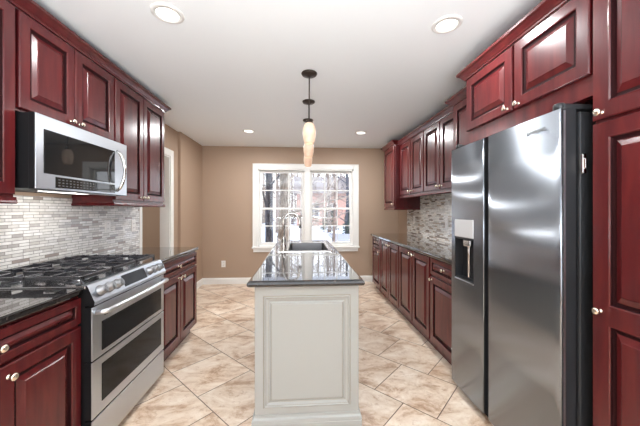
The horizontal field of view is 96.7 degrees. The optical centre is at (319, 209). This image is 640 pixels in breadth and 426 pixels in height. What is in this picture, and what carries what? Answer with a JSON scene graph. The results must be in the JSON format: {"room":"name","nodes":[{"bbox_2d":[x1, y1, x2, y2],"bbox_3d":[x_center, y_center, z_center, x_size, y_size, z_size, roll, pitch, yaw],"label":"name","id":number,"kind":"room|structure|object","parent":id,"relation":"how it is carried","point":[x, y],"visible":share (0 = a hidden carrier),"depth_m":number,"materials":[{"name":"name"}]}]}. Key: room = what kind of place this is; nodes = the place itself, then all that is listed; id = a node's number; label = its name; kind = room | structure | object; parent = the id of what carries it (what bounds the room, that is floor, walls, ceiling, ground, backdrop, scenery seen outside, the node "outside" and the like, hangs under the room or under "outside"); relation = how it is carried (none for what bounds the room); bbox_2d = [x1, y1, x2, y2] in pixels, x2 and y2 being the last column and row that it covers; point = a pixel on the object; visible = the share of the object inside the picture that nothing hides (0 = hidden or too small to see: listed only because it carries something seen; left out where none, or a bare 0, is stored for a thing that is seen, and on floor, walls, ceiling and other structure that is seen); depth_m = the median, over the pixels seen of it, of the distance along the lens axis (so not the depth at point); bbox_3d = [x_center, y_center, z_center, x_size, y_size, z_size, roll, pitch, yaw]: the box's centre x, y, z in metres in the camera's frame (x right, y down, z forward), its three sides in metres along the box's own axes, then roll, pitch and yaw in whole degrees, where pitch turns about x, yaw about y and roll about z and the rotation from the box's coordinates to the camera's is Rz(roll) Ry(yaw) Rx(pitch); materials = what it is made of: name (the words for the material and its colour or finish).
{"room":"kitchen","nodes":[
{"label":"kitchen","id":0,"kind":"room"},
{"bbox_2d":[13,123,201,281],"bbox_3d":[-1.869,0.090,0.747,0.160,2.440,8.540,0,0,-4],"label":"wall","id":1,"kind":"structure","parent":0,"point":[187,152],"depth_m":4.32,"materials":[{"name":"beige paint"}]},
{"bbox_2d":[0,0,17,203],"bbox_3d":[-1.628,-0.525,1.005,0.347,0.989,0.822,0,0,-4],"label":"upper cabinet","id":2,"kind":"object","parent":1,"relation":"attached to","point":[7,10],"depth_m":1.37,"materials":[{"name":"brown wood"}]},
{"bbox_2d":[15,8,113,140],"bbox_3d":[-1.680,-0.761,1.787,0.347,0.518,0.738,0,0,-4],"label":"upper cabinet","id":3,"kind":"object","parent":1,"relation":"attached to","point":[54,80],"visible":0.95,"depth_m":1.67,"materials":[{"name":"brown wood"}]},
{"bbox_2d":[15,111,126,195],"bbox_3d":[-1.621,-0.301,1.805,0.451,0.394,0.758,0,0,-4],"label":"microwave","id":4,"kind":"object","parent":3,"relation":"attached to","point":[53,156],"visible":1,"depth_m":1.62,"materials":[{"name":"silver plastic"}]},
{"bbox_2d":[0,195,138,273],"bbox_3d":[-1.822,0.153,1.314,0.010,0.486,3.465,0,0,-4],"label":"backsplash","id":5,"kind":"structure","parent":1,"relation":"attached to","point":[35,229],"depth_m":2.03,"materials":[{"name":"tile"}]},
{"bbox_2d":[105,220,110,232],"bbox_3d":[-1.894,0.145,2.539,0.008,0.115,0.072,0,0,-4],"label":"wall outlet","id":6,"kind":"object","parent":1,"relation":"attached to","point":[107,222],"visible":1,"depth_m":2.53,"materials":[{"name":"white plastic"}]},
{"bbox_2d":[71,78,164,206],"bbox_3d":[-1.734,-0.525,2.558,0.351,0.989,0.815,0,0,-4],"label":"upper cabinet","id":7,"kind":"object","parent":1,"relation":"attached to","point":[138,124],"depth_m":2.50,"materials":[{"name":"brown wood"}]},
{"bbox_2d":[8,0,170,112],"bbox_3d":[-1.677,-1.046,1.800,0.363,0.060,2.415,0,0,-4],"label":"crown molding","id":8,"kind":"structure","parent":7,"relation":"attached to","point":[31,8],"depth_m":1.81,"materials":[{"name":"brown wood"}]},
{"bbox_2d":[131,220,135,230],"bbox_3d":[-1.920,0.160,2.929,0.008,0.115,0.072,0,0,-4],"label":"wall outlet","id":9,"kind":"object","parent":1,"relation":"attached to","point":[133,222],"visible":1,"depth_m":2.92,"materials":[{"name":"white plastic"}]},
{"bbox_2d":[139,207,139,246],"bbox_3d":[-1.936,0.153,3.049,0.014,0.486,0.013,0,0,-4],"label":"trim","id":10,"kind":"structure","parent":1,"relation":"attached to","point":[139,207],"depth_m":3.04,"materials":[{"name":"white"}]},
{"bbox_2d":[140,147,173,246],"bbox_3d":[-2.064,0.247,3.500,0.138,2.125,0.870,0,0,-4],"label":"door frame","id":11,"kind":"structure","parent":1,"relation":"in","point":[167,212],"depth_m":3.83,"materials":[{"name":"white wood"}]},
{"bbox_2d":[197,279,202,288],"bbox_3d":[-2.050,1.256,4.469,0.054,0.108,1.060,0,0,-4],"label":"baseboard","id":12,"kind":"structure","parent":1,"relation":"attached to","point":[200,282],"depth_m":4.86,"materials":[{"name":"white wood"}]},
{"bbox_2d":[142,207,159,246],"bbox_3d":[-3.310,0.090,4.915,2.350,2.440,5.850,0,0,-4],"label":"wall","id":13,"kind":"structure","parent":0,"point":[150,216],"depth_m":5.01,"materials":[{"name":"beige paint"}]},
{"bbox_2d":[7,0,569,148],"bbox_3d":[-1.278,-1.180,2.245,6.150,0.100,11.750,0,0,-4],"label":"ceiling","id":14,"kind":"structure","parent":0,"point":[230,67],"depth_m":2.09,"materials":[{"name":"white paint"}]},
{"bbox_2d":[150,2,184,23],"bbox_3d":[-0.876,-1.125,1.635,0.176,0.010,0.176,0,0,-4],"label":"recessed light","id":15,"kind":"object","parent":14,"relation":"in","point":[165,12],"visible":1,"depth_m":1.62,"materials":[{"name":"white plastic"}]},
{"bbox_2d":[242,129,254,132],"bbox_3d":[-1.018,-1.125,4.061,0.176,0.010,0.176,0,0,-4],"label":"recessed light","id":16,"kind":"object","parent":14,"relation":"in","point":[244,130],"visible":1,"depth_m":4.06,"materials":[{"name":"white"}]},
{"bbox_2d":[303,118,312,166],"bbox_3d":[-0.150,-0.838,3.568,0.132,0.584,0.132,0,0,-4],"label":"pendant lamp","id":17,"kind":"object","parent":14,"relation":"hanging from","point":[307,161],"visible":0.47,"depth_m":3.53,"materials":[{"name":"beige glass"}]},
{"bbox_2d":[302,99,314,157],"bbox_3d":[-0.117,-0.838,2.959,0.132,0.584,0.132,0,0,-4],"label":"pendant lamp","id":18,"kind":"object","parent":14,"relation":"hanging from","point":[308,149],"visible":0.63,"depth_m":2.92,"materials":[{"name":"white glass"}]},
{"bbox_2d":[301,69,316,144],"bbox_3d":[-0.089,-0.838,2.349,0.132,0.584,0.132,0,0,-4],"label":"pendant lamp","id":19,"kind":"object","parent":14,"relation":"hanging from","point":[309,132],"visible":1,"depth_m":2.31,"materials":[{"name":"white glass"}]},
{"bbox_2d":[355,131,366,134],"bbox_3d":[0.597,-1.125,4.149,0.176,0.010,0.176,0,0,-4],"label":"recessed light","id":20,"kind":"object","parent":14,"relation":"in","point":[357,132],"visible":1,"depth_m":4.12,"materials":[{"name":"white"}]},
{"bbox_2d":[431,14,462,33],"bbox_3d":[0.771,-1.125,1.730,0.176,0.010,0.176,0,0,-4],"label":"recessed light","id":21,"kind":"object","parent":14,"relation":"in","point":[448,23],"visible":1,"depth_m":1.72,"materials":[{"name":"white"}]},
{"bbox_2d":[202,146,398,277],"bbox_3d":[-0.395,0.090,5.200,3.695,2.440,0.150,0,0,-4],"label":"wall","id":22,"kind":"structure","parent":0,"point":[227,171],"depth_m":5.07,"materials":[{"name":"beige paint"}]},
{"bbox_2d":[221,261,225,266],"bbox_3d":[-1.709,0.955,5.033,0.072,0.115,0.008,0,0,-4],"label":"wall outlet","id":23,"kind":"object","parent":22,"relation":"attached to","point":[223,263],"visible":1,"depth_m":5.03,"materials":[{"name":"white plastic"}]},
{"bbox_2d":[202,276,371,284],"bbox_3d":[-0.310,1.256,5.124,3.535,0.108,0.014,0,0,-4],"label":"baseboard","id":24,"kind":"structure","parent":22,"relation":"attached to","point":[365,278],"depth_m":5.03,"materials":[{"name":"white wood"}]},
{"bbox_2d":[252,163,359,251],"bbox_3d":[-0.251,-0.038,5.180,1.928,1.577,0.190,0,0,-4],"label":"window","id":25,"kind":"structure","parent":22,"relation":"in","point":[352,170],"depth_m":5.16,"materials":[{"name":"white wood"}]},
{"bbox_2d":[118,282,493,425],"bbox_3d":[-1.278,1.360,2.245,6.150,0.100,11.750,0,0,-4],"label":"floor","id":26,"kind":"structure","parent":0,"point":[208,379],"depth_m":2.25,"materials":[{"name":"tile"}]},
{"bbox_2d":[0,297,80,425],"bbox_3d":[-1.477,0.870,1.025,0.652,0.880,0.802,0,0,-4],"label":"base cabinet","id":27,"kind":"object","parent":26,"relation":"on","point":[40,352],"visible":1,"depth_m":1.23,"materials":[{"name":"brown wood"}]},
{"bbox_2d":[0,288,82,325],"bbox_3d":[-1.480,0.413,0.965,0.624,0.034,0.923,0,0,-4],"label":"countertop","id":28,"kind":"structure","parent":27,"relation":"on","point":[15,305],"depth_m":1.26,"materials":[{"name":"stone"}]},
{"bbox_2d":[0,254,168,425],"bbox_3d":[-1.480,0.823,1.815,0.720,0.974,0.773,0,0,-4],"label":"gas range","id":29,"kind":"object","parent":26,"relation":"on","point":[122,324],"visible":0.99,"depth_m":1.67,"materials":[{"name":"silver metal"}]},
{"bbox_2d":[0,260,152,289],"bbox_3d":[-1.529,0.397,1.812,0.620,0.017,0.773,0,0,-4],"label":"cooktop","id":30,"kind":"object","parent":29,"relation":"in","point":[91,283],"depth_m":1.54,"materials":[{"name":"black metal"}]},
{"bbox_2d":[162,251,196,360],"bbox_3d":[-1.583,0.870,2.609,0.652,0.880,0.822,0,0,-4],"label":"base cabinet","id":31,"kind":"object","parent":26,"relation":"on","point":[180,292],"visible":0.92,"depth_m":2.60,"materials":[{"name":"brown wood"}]},
{"bbox_2d":[110,247,198,262],"bbox_3d":[-1.588,0.413,2.623,0.620,0.034,0.854,0,0,-4],"label":"countertop","id":32,"kind":"structure","parent":31,"relation":"on","point":[165,254],"depth_m":2.67,"materials":[{"name":"stone"}]},
{"bbox_2d":[251,286,361,425],"bbox_3d":[-0.142,0.871,2.664,0.628,0.878,2.104,0,0,-4],"label":"kitchen island","id":33,"kind":"object","parent":26,"relation":"on","point":[307,337],"visible":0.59,"depth_m":1.63,"materials":[{"name":"grey paint"}]},
{"bbox_2d":[247,240,364,286],"bbox_3d":[-0.147,0.414,2.672,0.662,0.036,2.168,0,0,-4],"label":"island countertop","id":34,"kind":"structure","parent":33,"relation":"on","point":[278,269],"depth_m":1.86,"materials":[{"name":"stone"}]},
{"bbox_2d":[276,212,301,246],"bbox_3d":[-0.334,0.207,3.045,0.272,0.367,0.062,0,0,-4],"label":"faucet","id":35,"kind":"object","parent":34,"relation":"on","point":[283,239],"visible":1,"depth_m":3.03,"materials":[{"name":"silver metal"}]},
{"bbox_2d":[276,242,332,251],"bbox_3d":[-0.170,0.490,3.071,0.540,0.201,0.790,0,0,-4],"label":"sink","id":36,"kind":"object","parent":34,"relation":"in","point":[291,246],"visible":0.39,"depth_m":3.41,"materials":[{"name":"silver metal"}]},
{"bbox_2d":[288,243,327,250],"bbox_3d":[-0.133,0.493,3.083,0.393,0.195,0.678,0,0,-4],"label":"basin","id":37,"kind":"object","parent":36,"relation":"in","point":[291,246],"depth_m":3.42,"materials":[{"name":"silver metal"}]},
{"bbox_2d":[372,236,384,295],"bbox_3d":[1.178,0.870,4.566,0.632,0.880,0.505,0,0,-4],"label":"base cabinet","id":38,"kind":"object","parent":26,"relation":"on","point":[376,242],"visible":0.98,"depth_m":4.51,"materials":[{"name":"brown wood"}]},
{"bbox_2d":[381,239,403,315],"bbox_3d":[1.222,0.870,3.910,0.632,0.880,0.800,0,0,-4],"label":"base cabinet","id":39,"kind":"object","parent":26,"relation":"on","point":[389,251],"visible":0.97,"depth_m":3.82,"materials":[{"name":"brown wood"}]},
{"bbox_2d":[399,246,436,349],"bbox_3d":[1.277,0.870,3.088,0.632,0.880,0.837,0,0,-4],"label":"base cabinet","id":40,"kind":"object","parent":26,"relation":"on","point":[414,267],"visible":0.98,"depth_m":3.00,"materials":[{"name":"brown wood"}]},
{"bbox_2d":[428,258,451,365],"bbox_3d":[1.322,0.870,2.413,0.632,0.880,0.508,0,0,-4],"label":"base cabinet","id":41,"kind":"object","parent":26,"relation":"on","point":[440,280],"visible":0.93,"depth_m":2.43,"materials":[{"name":"brown wood"}]},
{"bbox_2d":[371,233,451,264],"bbox_3d":[1.250,0.413,3.494,0.617,0.034,2.685,0,0,-4],"label":"countertop","id":42,"kind":"structure","parent":41,"relation":"on","point":[439,250],"depth_m":3.26,"materials":[{"name":"stone"}]},
{"bbox_2d":[452,103,595,425],"bbox_3d":[1.333,0.421,1.677,0.666,1.778,0.924,0,0,-4],"label":"refrigerator","id":43,"kind":"object","parent":26,"relation":"on","point":[522,194],"visible":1,"depth_m":1.39,"materials":[{"name":"grey metal"}]},
{"bbox_2d":[591,0,639,425],"bbox_3d":[1.426,0.179,0.893,0.627,2.262,0.612,0,0,-4],"label":"pantry cabinet","id":44,"kind":"object","parent":26,"relation":"on","point":[615,310],"visible":1,"depth_m":1.09,"materials":[{"name":"brown wood"}]},
{"bbox_2d":[399,210,447,242],"bbox_3d":[1.808,0.090,1.068,0.150,2.440,8.690,0,0,-4],"label":"wall","id":45,"kind":"structure","parent":0,"point":[402,213],"depth_m":5.01,"materials":[{"name":"beige paint"}]},
{"bbox_2d":[384,145,419,209],"bbox_3d":[1.281,-0.490,4.526,0.441,0.979,0.534,0,0,-4],"label":"upper cabinet","id":46,"kind":"object","parent":45,"relation":"attached to","point":[392,195],"depth_m":4.28,"materials":[{"name":"brown wood"}]},
{"bbox_2d":[400,131,444,195],"bbox_3d":[1.364,-0.583,3.847,0.357,0.755,0.825,0,0,-4],"label":"upper cabinet","id":47,"kind":"object","parent":45,"relation":"attached to","point":[412,151],"visible":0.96,"depth_m":3.76,"materials":[{"name":"brown wood"}]},
{"bbox_2d":[407,193,451,242],"bbox_3d":[1.566,0.093,3.487,0.010,0.606,2.650,0,0,-4],"label":"backsplash","id":48,"kind":"structure","parent":45,"relation":"attached to","point":[430,219],"depth_m":3.85,"materials":[{"name":"tile"}]},
{"bbox_2d":[424,112,452,192],"bbox_3d":[1.422,-0.583,2.981,0.357,0.755,0.900,0,0,-4],"label":"upper cabinet","id":49,"kind":"object","parent":45,"relation":"attached to","point":[438,138],"visible":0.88,"depth_m":3.05,"materials":[{"name":"brown wood"}]},
{"bbox_2d":[400,189,451,198],"bbox_3d":[1.253,-0.188,3.389,0.012,0.034,1.735,0,0,-4],"label":"rail","id":50,"kind":"object","parent":49,"relation":"attached to","point":[449,190],"visible":0.65,"depth_m":3.29,"materials":[{"name":"brown wood"}]},
{"bbox_2d":[445,217,448,226],"bbox_3d":[1.556,0.150,3.491,0.008,0.115,0.072,0,0,-4],"label":"wall outlet","id":51,"kind":"object","parent":45,"relation":"attached to","point":[446,219],"visible":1,"depth_m":3.49,"materials":[{"name":"white plastic"}]},
{"bbox_2d":[451,98,467,181],"bbox_3d":[1.396,-0.560,2.313,0.497,0.710,0.410,0,0,-4],"label":"upper cabinet","id":52,"kind":"object","parent":45,"relation":"attached to","point":[460,136],"visible":0.22,"depth_m":2.39,"materials":[{"name":"brown wood"}]},
{"bbox_2d":[466,0,592,143],"bbox_3d":[1.375,-0.716,1.650,0.627,0.472,0.900,0,0,-4],"label":"upper cabinet","id":53,"kind":"object","parent":45,"relation":"attached to","point":[552,64],"visible":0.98,"depth_m":1.45,"materials":[{"name":"brown wood"}]},
{"bbox_2d":[381,0,567,151],"bbox_3d":[1.301,-0.974,2.707,0.643,0.125,4.248,0,0,-4],"label":"crown molding","id":54,"kind":"structure","parent":53,"relation":"attached to","point":[545,8],"depth_m":1.76,"materials":[{"name":"brown wood"}]},
{"label":"outside","id":55,"kind":"structure","parent":0,"visible":0},
{"bbox_2d":[327,234,348,240],"bbox_3d":[10.325,1.910,17.978,25.000,0.200,8.500,0,0,-4],"label":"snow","id":56,"kind":"object","parent":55,"point":[341,237],"visible":0.07,"depth_m":18.76,"materials":[{"name":"white snow"}]},
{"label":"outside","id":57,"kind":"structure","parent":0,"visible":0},
{"bbox_2d":[262,217,348,241],"bbox_3d":[-2.690,1.910,40.260,60.000,0.100,70.000,0,0,-4],"label":"snowy ground","id":58,"kind":"structure","parent":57,"point":[294,235],"depth_m":23.10,"materials":[{"name":"white snow"}]},
{"bbox_2d":[262,173,279,241],"bbox_3d":[-1.960,-2.538,8.375,6.209,9.005,4.693,0,0,-35],"label":"bare tree","id":59,"kind":"object","parent":58,"relation":"on","point":[268,202],"visible":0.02,"depth_m":8.81,"materials":[{"name":"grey plant"}]},
{"bbox_2d":[262,174,291,207],"bbox_3d":[-4.281,-2.799,14.431,7.317,9.532,6.842,0,0,-18],"label":"bare tree","id":60,"kind":"object","parent":58,"relation":"on","point":[274,174],"visible":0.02,"depth_m":15.04,"materials":[{"name":"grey plant"}]},
{"bbox_2d":[262,173,293,223],"bbox_3d":[-8.130,-5.299,39.156,10.696,14.591,10.191,0,0,36],"label":"bare tree","id":61,"kind":"object","parent":58,"relation":"on","point":[263,213],"visible":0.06,"depth_m":40.41,"materials":[{"name":"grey plant"}]},
{"bbox_2d":[263,173,300,232],"bbox_3d":[-3.732,-3.158,23.579,6.789,10.250,9.714,0,0,1],"label":"bare tree","id":62,"kind":"object","parent":58,"relation":"on","point":[277,211],"visible":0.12,"depth_m":23.67,"materials":[{"name":"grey plant"}]},
{"bbox_2d":[272,173,317,223],"bbox_3d":[-2.881,-4.934,37.592,10.804,13.860,10.134,0,0,26],"label":"bare tree","id":63,"kind":"object","parent":58,"relation":"on","point":[292,218],"visible":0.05,"depth_m":38.52,"materials":[{"name":"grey plant"}]},
{"bbox_2d":[264,174,348,239],"bbox_3d":[-1.024,-2.908,13.760,6.219,9.748,7.542,0,0,-23],"label":"bare tree","id":64,"kind":"object","parent":58,"relation":"on","point":[300,193],"visible":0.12,"depth_m":13.42,"materials":[{"name":"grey plant"}]},
{"bbox_2d":[273,174,348,222],"bbox_3d":[-0.216,-2.448,19.183,6.804,8.833,5.563,0,0,-24],"label":"bare tree","id":65,"kind":"object","parent":58,"relation":"on","point":[331,174],"visible":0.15,"depth_m":18.76,"materials":[{"name":"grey plant"}]},
{"bbox_2d":[277,173,348,241],"bbox_3d":[-0.813,-3.107,8.988,6.558,10.146,4.536,0,0,-25],"label":"bare tree","id":66,"kind":"object","parent":58,"relation":"on","point":[283,195],"visible":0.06,"depth_m":8.10,"materials":[{"name":"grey plant"}]},
{"bbox_2d":[278,174,347,241],"bbox_3d":[0.714,-1.819,13.480,5.292,7.570,5.387,0,0,25],"label":"bare tree","id":67,"kind":"object","parent":58,"relation":"on","point":[334,176],"visible":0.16,"depth_m":14.02,"materials":[{"name":"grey plant"}]},
{"bbox_2d":[291,174,341,213],"bbox_3d":[-0.455,-4.750,32.587,8.540,13.428,8.000,0,0,-27],"label":"bare tree","id":68,"kind":"object","parent":58,"relation":"on","point":[297,174],"visible":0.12,"depth_m":33.27,"materials":[{"name":"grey plant"}]},
{"bbox_2d":[293,177,348,224],"bbox_3d":[2.522,-1.190,37.251,11.800,6.200,6.800,0,0,-4],"label":"house","id":69,"kind":"structure","parent":58,"relation":"on","point":[320,180],"depth_m":34.26,"materials":[{"name":"red"}]},
{"bbox_2d":[293,174,348,233],"bbox_3d":[2.268,-3.291,23.343,8.383,10.519,7.426,0,0,39],"label":"bare tree","id":70,"kind":"object","parent":58,"relation":"on","point":[347,178],"visible":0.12,"depth_m":22.14,"materials":[{"name":"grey plant"}]},
{"bbox_2d":[300,174,345,231],"bbox_3d":[1.716,-3.641,24.986,7.604,11.216,7.979,0,0,29],"label":"bare tree","id":71,"kind":"object","parent":58,"relation":"on","point":[330,220],"visible":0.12,"depth_m":24.09,"materials":[{"name":"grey plant"}]},
{"bbox_2d":[320,205,338,229],"bbox_3d":[0.922,0.704,27.128,1.879,2.547,1.862,0,0,-4],"label":"evergreen shrub","id":72,"kind":"object","parent":58,"relation":"on","point":[330,205],"visible":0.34,"depth_m":26.99,"materials":[{"name":"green plant"}]},
{"bbox_2d":[342,212,348,233],"bbox_3d":[2.441,0.395,22.436,1.594,3.124,1.628,0,0,-4],"label":"evergreen shrub","id":73,"kind":"object","parent":58,"relation":"on","point":[347,212],"visible":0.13,"depth_m":22.07,"materials":[{"name":"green plant"}]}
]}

